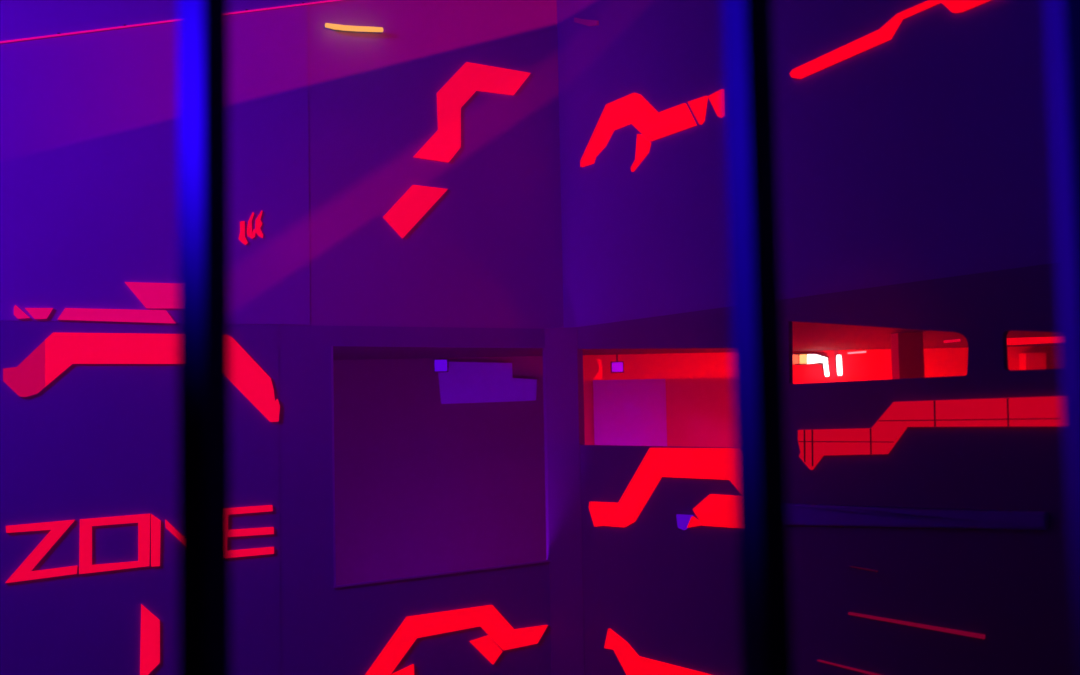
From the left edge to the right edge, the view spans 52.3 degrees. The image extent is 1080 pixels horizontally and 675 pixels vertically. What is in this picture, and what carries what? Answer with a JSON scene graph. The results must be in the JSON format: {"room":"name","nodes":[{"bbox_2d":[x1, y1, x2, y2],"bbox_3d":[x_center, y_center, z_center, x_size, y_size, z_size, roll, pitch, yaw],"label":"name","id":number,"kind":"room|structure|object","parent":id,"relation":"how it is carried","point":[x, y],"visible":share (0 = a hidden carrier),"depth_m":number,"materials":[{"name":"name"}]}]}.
{"room":"sports facility","nodes":[
{"label":"sports facility","id":0,"kind":"room"},
{"bbox_2d":[39,0,563,674],"bbox_3d":[-2.705,-0.243,4.530,6.600,4.300,0.020,1,-4,-28],"label":"wall","id":1,"kind":"structure","parent":0,"point":[487,253],"depth_m":5.62,"materials":[{"name":"paint"}]},
{"bbox_2d":[14,305,29,318],"bbox_3d":[-2.236,-0.111,4.746,0.063,0.060,0.014,1,-4,-28],"label":"sign panel","id":2,"kind":"object","parent":1,"relation":"attached to","point":[18,312],"visible":1,"depth_m":4.74,"materials":[{"name":"pink plastic"}]},
{"bbox_2d":[25,308,52,318],"bbox_3d":[-2.176,-0.104,4.778,0.112,0.049,0.014,1,-4,-28],"label":"sign panel","id":3,"kind":"object","parent":1,"relation":"attached to","point":[36,313],"visible":1,"depth_m":4.77,"materials":[{"name":"pink plastic"}]},
{"bbox_2d":[57,308,174,322],"bbox_3d":[-1.891,-0.097,4.928,0.498,0.060,0.014,1,-4,-28],"label":"sign panel","id":4,"kind":"object","parent":1,"relation":"attached to","point":[116,315],"visible":1,"depth_m":4.92,"materials":[{"name":"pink plastic"}]},
{"bbox_2d":[5,505,273,582],"bbox_3d":[-1.763,0.922,4.930,1.140,0.270,0.014,1,-4,-28],"label":"sign lettering","id":5,"kind":"object","parent":1,"relation":"attached to","point":[24,572],"visible":0.72,"depth_m":4.84,"materials":[{"name":"red"}]},
{"bbox_2d":[0,321,280,674],"bbox_3d":[-3.413,0.907,4.065,4.934,1.980,0.003,1,-4,-28],"label":"wall panel","id":6,"kind":"object","parent":1,"relation":"attached to","point":[99,440],"depth_m":4.87,"materials":[{"name":"paint"}]},
{"bbox_2d":[3,333,279,421],"bbox_3d":[-1.768,0.189,4.975,1.186,0.415,0.014,1,-4,-28],"label":"wall decal","id":7,"kind":"object","parent":1,"relation":"attached to","point":[55,354],"visible":0.95,"depth_m":4.91,"materials":[{"name":"red paint"}]},
{"bbox_2d":[140,604,159,674],"bbox_3d":[-1.742,1.361,4.912,0.083,0.344,0.014,1,-4,-28],"label":"sign panel","id":8,"kind":"object","parent":1,"relation":"attached to","point":[150,624],"visible":1,"depth_m":4.90,"materials":[{"name":"red plastic"}]},
{"bbox_2d":[125,282,177,307],"bbox_3d":[-1.709,-0.191,5.031,0.360,0.117,0.014,1,-4,-28],"label":"sign panel","id":9,"kind":"object","parent":1,"relation":"attached to","point":[151,295],"visible":0.56,"depth_m":5.00,"materials":[{"name":"pink plastic"}]},
{"bbox_2d":[0,0,309,324],"bbox_3d":[-3.388,-1.240,4.221,5.088,2.318,0.004,1,-4,-28],"label":"wall panel","id":10,"kind":"object","parent":1,"relation":"attached to","point":[89,120],"depth_m":5.00,"materials":[{"name":"paint"}]},
{"bbox_2d":[0,0,340,42],"bbox_3d":[-1.634,-1.497,5.159,1.844,0.522,0.011,1,-4,-28],"label":"light strip","id":11,"kind":"object","parent":1,"relation":"attached to","point":[303,3],"visible":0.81,"depth_m":5.04,"materials":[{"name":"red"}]},
{"bbox_2d":[239,211,262,244],"bbox_3d":[-1.375,-0.524,5.234,0.116,0.170,0.008,1,-4,-28],"label":"sign glyph","id":12,"kind":"object","parent":1,"relation":"attached to","point":[258,223],"visible":1,"depth_m":5.23,"materials":[{"name":"red"}]},
{"bbox_2d":[331,346,335,585],"bbox_3d":[-1.006,0.622,5.357,0.012,1.163,0.006,1,-4,-28],"label":"trim","id":13,"kind":"structure","parent":1,"relation":"attached to","point":[331,346],"depth_m":5.36,"materials":[{"name":"paint"}]},
{"bbox_2d":[325,23,382,31],"bbox_3d":[-0.935,-1.546,5.509,0.298,0.045,0.060,1,-4,-28],"label":"lamp","id":14,"kind":"object","parent":1,"relation":"attached to","point":[327,25],"visible":1,"depth_m":5.48,"materials":[{"name":"orange plastic"}]},
{"bbox_2d":[391,664,413,674],"bbox_3d":[-0.709,1.692,5.442,0.180,0.125,0.014,1,-4,-28],"label":"sign panel","id":15,"kind":"object","parent":1,"relation":"attached to","point":[409,670],"visible":1,"depth_m":5.46,"materials":[{"name":"red plastic"}]},
{"bbox_2d":[383,185,447,237],"bbox_3d":[-0.635,-0.643,5.636,0.354,0.277,0.014,1,-4,-28],"label":"sign panel","id":16,"kind":"object","parent":1,"relation":"attached to","point":[414,204],"visible":1,"depth_m":5.62,"materials":[{"name":"red plastic"}]},
{"bbox_2d":[333,560,550,587],"bbox_3d":[-0.457,1.200,5.609,1.225,0.034,0.008,1,-4,-28],"label":"trim","id":17,"kind":"structure","parent":1,"relation":"attached to","point":[536,562],"depth_m":5.58,"materials":[{"name":"paint"}]},
{"bbox_2d":[365,605,547,674],"bbox_3d":[-0.438,1.562,5.594,1.084,0.355,0.014,1,-4,-28],"label":"sign panel","id":18,"kind":"object","parent":1,"relation":"attached to","point":[487,617],"visible":1,"depth_m":5.59,"materials":[{"name":"red plastic"}]},
{"bbox_2d":[414,62,530,161],"bbox_3d":[-0.351,-1.184,5.823,0.688,0.544,0.014,1,-4,-28],"label":"sign panel","id":19,"kind":"object","parent":1,"relation":"attached to","point":[470,78],"visible":1,"depth_m":5.77,"materials":[{"name":"red plastic"}]},
{"bbox_2d":[469,635,502,663],"bbox_3d":[-0.278,1.615,5.676,0.182,0.150,0.014,1,-4,-28],"label":"sign panel","id":20,"kind":"object","parent":1,"relation":"attached to","point":[485,645],"visible":1,"depth_m":5.67,"materials":[{"name":"red plastic"}]},
{"bbox_2d":[583,378,734,446],"bbox_3d":[0.868,1.107,6.738,1.362,1.707,0.080,-1,-3,0],"label":"wall","id":21,"kind":"structure","parent":0,"point":[699,411],"depth_m":6.73,"materials":[{"name":"red paint"}]},
{"bbox_2d":[593,379,666,445],"bbox_3d":[0.554,0.661,6.714,0.444,0.808,0.012,-1,-3,0],"label":"board","id":22,"kind":"object","parent":21,"relation":"attached to","point":[632,412],"visible":0.5,"depth_m":6.72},
{"bbox_2d":[333,321,1058,359],"bbox_3d":[0.498,-0.115,4.572,13.000,0.120,6.281,-1,-3,0],"label":"ceiling","id":23,"kind":"structure","parent":0,"point":[807,336],"depth_m":6.62,"materials":[{"name":"paint"}]},
{"bbox_2d":[434,358,448,371],"bbox_3d":[-0.684,0.189,7.607,0.099,0.102,0.050,-1,-3,0],"label":"lamp","id":24,"kind":"object","parent":23,"relation":"hanging from","point":[440,365],"visible":1,"depth_m":7.58,"materials":[{"name":"purple"}]},
{"bbox_2d":[594,359,601,378],"bbox_3d":[0.385,0.210,7.314,0.056,0.133,0.030,-1,-3,0],"label":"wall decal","id":25,"kind":"object","parent":23,"relation":"attached to","point":[599,375],"visible":1,"depth_m":7.30,"materials":[{"name":"red"}]},
{"bbox_2d":[610,353,623,372],"bbox_3d":[0.521,0.171,7.426,0.086,0.133,0.050,-1,-3,0],"label":"lamp","id":26,"kind":"object","parent":23,"relation":"hanging from","point":[617,366],"visible":0.96,"depth_m":7.40,"materials":[{"name":"purple"}]},
{"bbox_2d":[848,351,865,353],"bbox_3d":[2.076,0.098,7.203,0.119,0.018,0.012,-1,-3,0],"label":"recessed light","id":27,"kind":"object","parent":23,"relation":"in","point":[859,351],"visible":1,"depth_m":7.20,"materials":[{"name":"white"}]},
{"bbox_2d":[943,339,960,342],"bbox_3d":[2.324,0.020,6.206,0.092,0.022,0.016,-1,-3,0],"label":"recessed light","id":28,"kind":"object","parent":23,"relation":"in","point":[953,340],"visible":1,"depth_m":6.20,"materials":[{"name":"red plastic"}]},
{"bbox_2d":[1007,337,1058,344],"bbox_3d":[2.469,0.016,5.430,0.469,0.040,0.050,-1,-3,0],"label":"light bar","id":29,"kind":"object","parent":23,"relation":"attached to","point":[1029,340],"visible":0.55,"depth_m":5.40,"materials":[{"name":"red plastic"}]},
{"bbox_2d":[333,346,1059,585],"bbox_3d":[0.520,1.012,7.705,13.000,2.020,0.100,-1,-3,0],"label":"wall","id":30,"kind":"structure","parent":0,"point":[424,485],"depth_m":7.67,"materials":[{"name":"paint"}]},
{"bbox_2d":[438,362,536,403],"bbox_3d":[-0.368,0.309,7.680,0.695,0.296,0.029,-1,-3,0],"label":"board","id":31,"kind":"object","parent":30,"relation":"attached to","point":[465,382],"visible":0.94,"depth_m":7.66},
{"bbox_2d":[793,354,828,364],"bbox_3d":[1.883,0.149,7.676,0.267,0.080,0.048,-1,-3,0],"label":"lamp","id":32,"kind":"object","parent":30,"relation":"attached to","point":[798,359],"visible":0.87,"depth_m":7.65,"materials":[{"name":"white plastic"}]},
{"bbox_2d":[793,355,798,363],"bbox_3d":[1.776,0.153,7.661,0.048,0.070,0.020,-1,-3,0],"label":"diffuser","id":33,"kind":"object","parent":32,"relation":"attached to","point":[795,357],"depth_m":7.65,"materials":[{"name":"brown plastic"}]},
{"bbox_2d":[800,354,806,363],"bbox_3d":[1.833,0.150,7.662,0.048,0.065,0.020,-1,-3,0],"label":"diffuser","id":34,"kind":"object","parent":32,"relation":"attached to","point":[803,357],"depth_m":7.65,"materials":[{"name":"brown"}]},
{"bbox_2d":[807,354,827,363],"bbox_3d":[1.933,0.149,7.662,0.139,0.066,0.020,-1,-3,0],"label":"diffuser","id":35,"kind":"object","parent":32,"relation":"attached to","point":[811,358],"depth_m":7.65,"materials":[{"name":"grey plastic"}]},
{"bbox_2d":[822,363,828,376],"bbox_3d":[1.988,0.225,7.657,0.038,0.096,0.071,-1,-3,0],"label":"lamp","id":36,"kind":"object","parent":32,"relation":"attached to","point":[825,365],"visible":1,"depth_m":7.62,"materials":[{"name":"grey"}]},
{"bbox_2d":[835,355,841,375],"bbox_3d":[2.079,0.194,7.657,0.038,0.143,0.073,-1,-3,0],"label":"lamp","id":37,"kind":"object","parent":30,"relation":"attached to","point":[838,358],"visible":1,"depth_m":7.62,"materials":[{"name":"white"}]},
{"bbox_2d":[1019,353,1045,369],"bbox_3d":[3.416,0.220,7.631,0.148,0.224,0.110,-1,-3,0],"label":"box","id":38,"kind":"object","parent":30,"relation":"attached to","point":[1027,361],"visible":0.56,"depth_m":7.58,"materials":[{"name":"red"}]},
{"bbox_2d":[557,0,1073,674],"bbox_3d":[1.352,-0.369,3.734,0.020,4.300,5.200,1,-4,-28],"label":"wall","id":39,"kind":"structure","parent":0,"point":[922,153],"depth_m":4.08,"materials":[{"name":"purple paint"}]},
{"bbox_2d":[574,18,598,25],"bbox_3d":[0.244,-1.670,5.811,0.011,0.115,0.238,1,-4,-28],"label":"plate","id":40,"kind":"object","parent":39,"relation":"attached to","point":[586,22],"visible":1,"depth_m":5.79,"materials":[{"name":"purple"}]},
{"bbox_2d":[580,93,696,166],"bbox_3d":[0.457,-1.063,5.396,0.014,0.280,1.025,1,-4,-28],"label":"sign panel","id":41,"kind":"object","parent":39,"relation":"attached to","point":[634,109],"visible":1,"depth_m":5.36,"materials":[{"name":"red plastic"}]},
{"bbox_2d":[631,134,650,171],"bbox_3d":[0.488,-0.904,5.334,0.014,0.174,0.168,1,-4,-28],"label":"sign panel","id":42,"kind":"object","parent":39,"relation":"attached to","point":[643,145],"visible":1,"depth_m":5.32,"materials":[{"name":"red plastic"}]},
{"bbox_2d":[604,628,710,674],"bbox_3d":[0.589,1.584,5.098,0.014,0.290,1.100,1,-4,-28],"label":"sign panel","id":43,"kind":"object","parent":39,"relation":"attached to","point":[631,662],"visible":1,"depth_m":5.32,"materials":[{"name":"red plastic"}]},
{"bbox_2d":[589,448,735,526],"bbox_3d":[0.564,0.722,5.161,0.014,0.440,1.314,1,-4,-28],"label":"wall decal","id":44,"kind":"object","parent":39,"relation":"attached to","point":[699,463],"visible":0.76,"depth_m":5.17,"materials":[{"name":"red paint"}]},
{"bbox_2d":[676,514,693,529],"bbox_3d":[0.657,0.836,4.984,0.014,0.073,0.118,1,-4,-28],"label":"panel","id":45,"kind":"object","parent":39,"relation":"attached to","point":[682,520],"visible":1,"depth_m":4.98,"materials":[{"name":"purple"}]},
{"bbox_2d":[687,516,701,527],"bbox_3d":[0.694,0.828,4.914,0.014,0.053,0.116,1,-4,-28],"label":"sign panel","id":46,"kind":"object","parent":39,"relation":"attached to","point":[693,522],"visible":1,"depth_m":4.92,"materials":[{"name":"red plastic"}]},
{"bbox_2d":[688,96,707,124],"bbox_3d":[0.707,-1.010,4.923,0.014,0.123,0.138,1,-4,-28],"label":"sign panel","id":47,"kind":"object","parent":39,"relation":"attached to","point":[698,106],"visible":1,"depth_m":4.90,"materials":[{"name":"red plastic"}]},
{"bbox_2d":[692,494,736,527],"bbox_3d":[0.781,0.749,4.752,0.014,0.148,0.396,1,-4,-28],"label":"sign panel","id":48,"kind":"object","parent":39,"relation":"attached to","point":[717,510],"visible":0.69,"depth_m":4.75,"materials":[{"name":"red plastic"}]},
{"bbox_2d":[708,89,724,117],"bbox_3d":[0.770,-1.013,4.805,0.014,0.120,0.102,1,-4,-28],"label":"sign panel","id":49,"kind":"object","parent":39,"relation":"attached to","point":[717,100],"visible":0.95,"depth_m":4.78,"materials":[{"name":"red plastic"}]},
{"bbox_2d":[817,660,880,674],"bbox_3d":[1.157,1.219,4.038,0.010,0.017,0.397,1,-4,-28],"label":"light strip","id":50,"kind":"object","parent":39,"relation":"attached to","point":[822,661],"visible":1,"depth_m":4.06,"materials":[{"name":"red plastic"}]},
{"bbox_2d":[849,566,877,571],"bbox_3d":[1.178,0.843,4.007,0.010,0.004,0.135,1,-4,-28],"label":"light strip","id":51,"kind":"object","parent":39,"relation":"attached to","point":[849,566],"visible":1,"depth_m":4.00,"materials":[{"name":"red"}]},
{"bbox_2d":[789,0,989,78],"bbox_3d":[1.236,-1.092,3.929,0.014,0.094,1.019,1,-4,-28],"label":"sign panel","id":52,"kind":"object","parent":39,"relation":"attached to","point":[886,32],"visible":1,"depth_m":3.97,"materials":[{"name":"red plastic"}]},
{"bbox_2d":[848,612,984,638],"bbox_3d":[1.285,0.990,3.802,0.010,0.034,0.608,1,-4,-28],"label":"light strip","id":53,"kind":"object","parent":39,"relation":"attached to","point":[953,631],"visible":1,"depth_m":3.75,"materials":[{"name":"red"}]},
{"bbox_2d":[788,503,1048,529],"bbox_3d":[1.240,0.641,3.879,0.024,0.153,1.266,1,-4,-28],"label":"ledge shelf","id":54,"kind":"object","parent":39,"relation":"attached to","point":[798,514],"visible":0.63,"depth_m":3.79,"materials":[{"name":"paint"}]},
{"bbox_2d":[798,396,1062,469],"bbox_3d":[1.308,0.342,3.763,0.016,0.273,1.252,1,-4,-28],"label":"wall decal","id":55,"kind":"object","parent":39,"relation":"attached to","point":[885,433],"visible":0.98,"depth_m":3.75,"materials":[{"name":"red paint"}]},
{"bbox_3d":[0.537,1.832,3.402,14.000,0.100,13.000,-1,-3,0],"label":"floor","id":56,"kind":"structure","parent":0,"visible":0},
{"bbox_2d":[177,0,230,674],"bbox_3d":[-0.285,-0.493,0.929,0.089,4.300,0.089,-1,-3,0],"label":"bar","id":57,"kind":"object","parent":56,"relation":"on","point":[204,526],"visible":1,"depth_m":0.89,"materials":[{"name":"metal"}]},
{"bbox_2d":[542,327,584,674],"bbox_3d":[0.138,0.937,5.883,0.148,1.980,0.180,1,-4,-28],"label":"column corner","id":58,"kind":"structure","parent":56,"relation":"on","point":[563,389],"depth_m":5.87,"materials":[{"name":"paint"}]},
{"bbox_2d":[722,0,793,674],"bbox_3d":[0.168,-0.502,0.929,0.090,4.300,0.090,-1,-3,0],"label":"bar","id":59,"kind":"object","parent":56,"relation":"on","point":[748,58],"visible":1,"depth_m":0.89,"materials":[{"name":"black metal"}]},
{"bbox_2d":[891,332,924,378],"bbox_3d":[1.908,0.927,5.615,0.127,1.900,0.120,-1,-3,0],"label":"column","id":60,"kind":"structure","parent":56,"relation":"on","point":[907,349],"depth_m":5.60,"materials":[{"name":"red paint"}]},
{"bbox_2d":[1043,0,1079,674],"bbox_3d":[0.437,-0.508,0.929,0.090,4.300,0.090,-1,-3,0],"label":"bar","id":61,"kind":"object","parent":56,"relation":"on","point":[1061,17],"visible":1,"depth_m":0.90,"materials":[{"name":"black metal"}]}
]}

